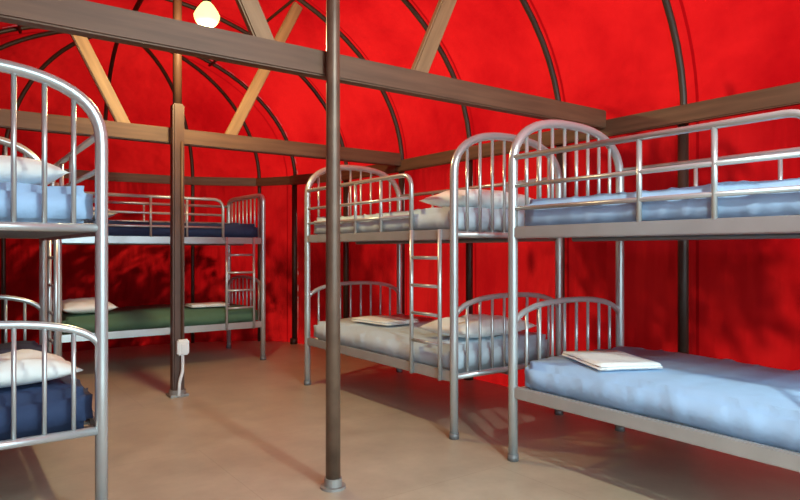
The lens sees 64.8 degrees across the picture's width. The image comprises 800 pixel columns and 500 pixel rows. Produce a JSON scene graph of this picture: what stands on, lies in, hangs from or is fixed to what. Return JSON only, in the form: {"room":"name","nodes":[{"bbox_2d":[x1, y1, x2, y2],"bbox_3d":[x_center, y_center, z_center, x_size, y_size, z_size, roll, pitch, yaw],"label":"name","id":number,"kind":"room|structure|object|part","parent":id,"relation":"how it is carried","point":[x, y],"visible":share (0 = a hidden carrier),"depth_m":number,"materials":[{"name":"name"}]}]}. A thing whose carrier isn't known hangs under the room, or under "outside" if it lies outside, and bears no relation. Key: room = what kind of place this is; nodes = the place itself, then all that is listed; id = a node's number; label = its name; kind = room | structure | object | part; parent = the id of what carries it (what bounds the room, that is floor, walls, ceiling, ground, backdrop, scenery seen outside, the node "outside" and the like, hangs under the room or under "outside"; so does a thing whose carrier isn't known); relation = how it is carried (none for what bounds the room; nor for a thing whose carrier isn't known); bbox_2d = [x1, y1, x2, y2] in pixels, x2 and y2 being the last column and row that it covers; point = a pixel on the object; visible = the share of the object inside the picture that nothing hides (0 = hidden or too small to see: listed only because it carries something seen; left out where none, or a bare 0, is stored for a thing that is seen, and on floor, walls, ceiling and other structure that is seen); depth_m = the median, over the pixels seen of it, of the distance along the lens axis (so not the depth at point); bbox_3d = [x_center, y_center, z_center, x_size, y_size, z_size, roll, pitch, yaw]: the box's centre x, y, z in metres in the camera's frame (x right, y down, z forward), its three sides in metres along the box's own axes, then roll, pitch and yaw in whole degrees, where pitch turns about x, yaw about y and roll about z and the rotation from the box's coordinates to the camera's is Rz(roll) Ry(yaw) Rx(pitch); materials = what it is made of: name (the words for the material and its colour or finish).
{"room":"dormitory","nodes":[
{"label":"dormitory","id":0,"kind":"room"},
{"bbox_2d":[0,26,296,177],"bbox_3d":[-3.177,-1.580,6.953,4.040,1.460,0.980,0,0,-36],"label":"roof","id":1,"kind":"object","parent":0,"point":[141,88],"depth_m":7.34,"materials":[{"name":"red fabric"}]},
{"bbox_2d":[0,178,297,352],"bbox_3d":[-3.177,0.150,6.953,4.040,2.000,0.980,0,0,-36],"label":"wall","id":2,"kind":"structure","parent":0,"point":[138,275],"depth_m":7.71,"materials":[{"name":"red fabric"}]},
{"bbox_2d":[0,341,799,499],"bbox_3d":[-0.791,1.200,3.681,4.660,0.100,9.080,0,0,-36],"label":"floor","id":3,"kind":"structure","parent":0,"point":[248,427],"depth_m":3.69,"materials":[{"name":"beige concrete"}]},
{"bbox_2d":[0,59,107,499],"bbox_3d":[-2.236,0.195,3.196,1.036,1.910,1.962,0,0,-36],"label":"bunk bed","id":4,"kind":"object","parent":3,"relation":"on","point":[59,409],"visible":0.87,"depth_m":2.66,"materials":[{"name":"silver metal"}]},
{"bbox_2d":[0,155,69,185],"bbox_3d":[-1.863,-0.347,2.725,0.720,0.137,0.460,0,0,-36],"label":"pillow","id":5,"kind":"object","parent":4,"relation":"on","point":[29,171],"visible":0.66,"depth_m":2.69,"materials":[{"name":"white fabric"}]},
{"bbox_2d":[0,349,82,387],"bbox_3d":[-1.819,0.523,2.733,0.720,0.137,0.460,0,0,-40],"label":"pillow","id":6,"kind":"object","parent":4,"relation":"on","point":[29,361],"visible":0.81,"depth_m":2.71,"materials":[{"name":"white fabric"}]},
{"bbox_3d":[-2.237,0.680,3.195,0.938,0.189,1.830,0,0,-36],"label":"mattress","id":7,"kind":"part","parent":4,"relation":"part of","materials":[{"name":"blue fabric"}]},
{"bbox_3d":[-2.237,-0.189,3.195,0.938,0.188,1.830,0,0,-36],"label":"mattress","id":8,"kind":"part","parent":4,"relation":"part of","materials":[{"name":"blue fabric"}]},
{"bbox_2d":[49,182,265,359],"bbox_3d":[-2.488,0.272,6.433,1.962,1.755,1.036,0,0,-36],"label":"bunk bed","id":9,"kind":"object","parent":3,"relation":"on","point":[142,320],"visible":0.66,"depth_m":6.28,"materials":[{"name":"silver metal"}]},
{"bbox_2d":[62,297,116,313],"bbox_3d":[-3.000,0.521,5.981,0.460,0.141,0.720,0,0,-36],"label":"pillow","id":10,"kind":"object","parent":9,"relation":"on","point":[78,305],"visible":0.69,"depth_m":5.72,"materials":[{"name":"white fabric"}]},
{"bbox_2d":[93,207,116,219],"bbox_3d":[-3.012,-0.349,5.997,0.460,0.141,0.720,0,0,-36],"label":"pillow","id":11,"kind":"object","parent":9,"relation":"on","point":[109,214],"visible":0.02,"depth_m":5.82,"materials":[{"name":"white fabric"}]},
{"bbox_3d":[-2.489,0.681,6.434,1.830,0.188,0.938,0,0,-36],"label":"mattress","id":12,"kind":"part","parent":9,"relation":"part of","materials":[{"name":"green fabric"}]},
{"bbox_3d":[-2.489,-0.188,6.434,1.830,0.186,0.938,0,0,-36],"label":"mattress","id":13,"kind":"part","parent":9,"relation":"part of","materials":[{"name":"blue fabric"}]},
{"bbox_2d":[184,302,229,307],"bbox_3d":[-2.012,0.571,6.578,0.400,0.032,0.260,0,0,-36],"label":"folded towel","id":14,"kind":"object","parent":9,"relation":"on","point":[206,304],"visible":0.91,"depth_m":6.50,"materials":[{"name":"white fabric"}]},
{"bbox_2d":[166,0,188,397],"bbox_3d":[-1.748,-0.638,4.960,0.140,3.575,0.175,0,0,-36],"label":"tent pole","id":15,"kind":"object","parent":3,"relation":"on","point":[179,346],"depth_m":4.94,"materials":[{"name":"brown wood"}]},
{"bbox_2d":[320,0,345,491],"bbox_3d":[-0.324,-0.638,3.050,0.124,3.575,0.124,0,0,-36],"label":"tent pole","id":16,"kind":"object","parent":3,"relation":"on","point":[332,482],"depth_m":3.02,"materials":[{"name":"brown metal"}]},
{"bbox_2d":[0,0,688,379],"bbox_3d":[-0.786,-0.684,3.674,4.620,3.668,9.063,0,0,-36],"label":"tent frame","id":17,"kind":"object","parent":3,"relation":"on","point":[683,139],"visible":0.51,"depth_m":6.19,"materials":[{"name":"black metal"}]},
{"bbox_2d":[64,169,94,179],"bbox_3d":[-3.767,-0.850,6.944,0.972,0.100,0.051,0,0,-43],"label":"segment","id":18,"kind":"object","parent":17,"relation":"attached to","point":[79,173],"visible":0.02,"depth_m":7.08,"materials":[{"name":"brown wood"}]},
{"bbox_2d":[108,172,191,184],"bbox_3d":[-2.987,-0.850,7.513,0.972,0.100,0.051,0,0,-29],"label":"wooden beam","id":19,"kind":"structure","parent":17,"relation":"attached to","point":[112,176],"depth_m":7.46,"materials":[{"name":"brown wood"}]},
{"bbox_2d":[0,2,400,165],"bbox_3d":[-1.803,-1.548,5.069,4.440,1.400,0.090,0,0,-36],"label":"roof truss","id":20,"kind":"object","parent":17,"relation":"attached to","point":[121,128],"visible":0.83,"depth_m":5.15,"materials":[{"name":"brown wood"}]},
{"bbox_2d":[194,0,219,26],"bbox_3d":[-1.374,-2.005,4.481,0.180,0.850,0.180,0,0,-36],"label":"pendant lamp","id":21,"kind":"object","parent":17,"relation":"hanging from","point":[206,14],"visible":0.85,"depth_m":4.42,"materials":[{"name":"white glass"}]},
{"bbox_2d":[192,177,255,185],"bbox_3d":[-2.181,-0.850,7.825,0.778,0.100,0.050,0,0,-11],"label":"segment","id":22,"kind":"object","parent":17,"relation":"attached to","point":[215,181],"visible":1,"depth_m":7.80,"materials":[{"name":"brown wood"}]},
{"bbox_2d":[256,176,290,185],"bbox_3d":[-1.564,-0.850,7.798,0.515,0.100,0.050,0,0,24],"label":"segment","id":23,"kind":"object","parent":17,"relation":"attached to","point":[286,180],"visible":1,"depth_m":7.77,"materials":[{"name":"brown wood"}]},
{"bbox_2d":[0,0,605,129],"bbox_3d":[-0.380,-1.538,3.117,4.440,1.380,0.090,0,0,-36],"label":"wooden beam","id":24,"kind":"structure","parent":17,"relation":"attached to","point":[259,49],"depth_m":2.92,"materials":[{"name":"brown wood"}]},
{"bbox_2d":[291,171,341,184],"bbox_3d":[-0.988,-0.850,7.448,0.838,0.115,0.050,0,0,37],"label":"segment","id":25,"kind":"object","parent":17,"relation":"attached to","point":[303,178],"visible":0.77,"depth_m":7.54,"materials":[{"name":"brown wood"}]},
{"bbox_2d":[342,164,397,180],"bbox_3d":[-0.337,-0.850,6.809,0.051,0.115,1.001,0,0,-39],"label":"wooden beam","id":26,"kind":"structure","parent":17,"relation":"attached to","point":[387,169],"depth_m":6.77,"materials":[{"name":"brown wood"}]},
{"bbox_2d":[396,82,799,171],"bbox_3d":[1.834,-0.850,3.875,0.050,0.115,6.300,0,0,-36],"label":"wooden beam","id":27,"kind":"structure","parent":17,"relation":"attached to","point":[787,95],"depth_m":4.04,"materials":[{"name":"brown wood"}]},
{"bbox_2d":[304,132,562,439],"bbox_3d":[0.160,0.195,4.894,1.036,1.910,1.962,0,0,-36],"label":"bunk bed","id":28,"kind":"object","parent":3,"relation":"on","point":[412,348],"visible":0.8,"depth_m":4.28,"materials":[{"name":"silver metal"}]},
{"bbox_2d":[351,315,418,325],"bbox_3d":[-0.127,0.571,5.130,0.340,0.032,0.480,0,0,-42],"label":"folded towel","id":29,"kind":"object","parent":28,"relation":"on","point":[384,320],"visible":0.96,"depth_m":5.06,"materials":[{"name":"white fabric"}]},
{"bbox_3d":[0.162,-0.190,4.895,0.938,0.191,1.830,0,0,-36],"label":"mattress","id":30,"kind":"part","parent":28,"relation":"part of","materials":[{"name":"white fabric"}]},
{"bbox_3d":[0.162,0.681,4.895,0.938,0.188,1.830,0,0,-36],"label":"mattress","id":31,"kind":"part","parent":28,"relation":"part of","materials":[{"name":"white fabric"}]},
{"bbox_2d":[420,189,531,208],"bbox_3d":[0.555,-0.347,4.365,0.720,0.138,0.460,0,0,-36],"label":"pillow","id":32,"kind":"object","parent":28,"relation":"on","point":[442,199],"visible":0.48,"depth_m":4.18,"materials":[{"name":"white fabric"}]},
{"bbox_2d":[419,314,536,337],"bbox_3d":[0.543,0.523,4.381,0.720,0.138,0.460,0,0,-39],"label":"pillow","id":33,"kind":"object","parent":28,"relation":"on","point":[432,326],"visible":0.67,"depth_m":4.22,"materials":[{"name":"white fabric"}]},
{"bbox_2d":[507,109,799,471],"bbox_3d":[1.568,0.195,2.963,1.036,1.910,1.962,0,0,-36],"label":"bunk bed","id":34,"kind":"object","parent":3,"relation":"on","point":[748,411],"visible":0.96,"depth_m":2.88,"materials":[{"name":"silver metal"}]},
{"bbox_3d":[1.570,0.195,2.964,1.021,1.910,1.952,0,0,-36],"label":"frame","id":35,"kind":"part","parent":34,"relation":"part of","materials":[{"name":"silver metal"}]},
{"bbox_2d":[562,350,662,370],"bbox_3d":[1.096,0.573,3.300,0.340,0.029,0.460,0,0,-9],"label":"folded towel","id":36,"kind":"object","parent":34,"relation":"on","point":[606,360],"visible":1,"depth_m":3.20,"materials":[{"name":"white fabric"}]},
{"bbox_3d":[1.570,0.682,2.964,0.938,0.185,1.830,0,0,-36],"label":"mattress","id":37,"kind":"part","parent":34,"relation":"part of","materials":[{"name":"blue fabric"}]},
{"bbox_3d":[1.570,-0.188,2.964,0.938,0.185,1.830,0,0,-36],"label":"mattress","id":38,"kind":"part","parent":34,"relation":"part of","materials":[{"name":"blue fabric"}]},
{"bbox_2d":[0,0,799,174],"bbox_3d":[-0.502,-1.690,3.285,4.640,1.680,8.100,0,0,-36],"label":"ceiling","id":39,"kind":"structure","parent":0,"point":[616,57],"depth_m":4.89,"materials":[{"name":"red fabric"}]},
{"bbox_2d":[298,105,799,386],"bbox_3d":[1.343,0.150,4.636,0.234,2.000,8.106,0,0,-38],"label":"wall","id":40,"kind":"structure","parent":0,"point":[744,294],"depth_m":4.35,"materials":[{"name":"red fabric"}]}
]}

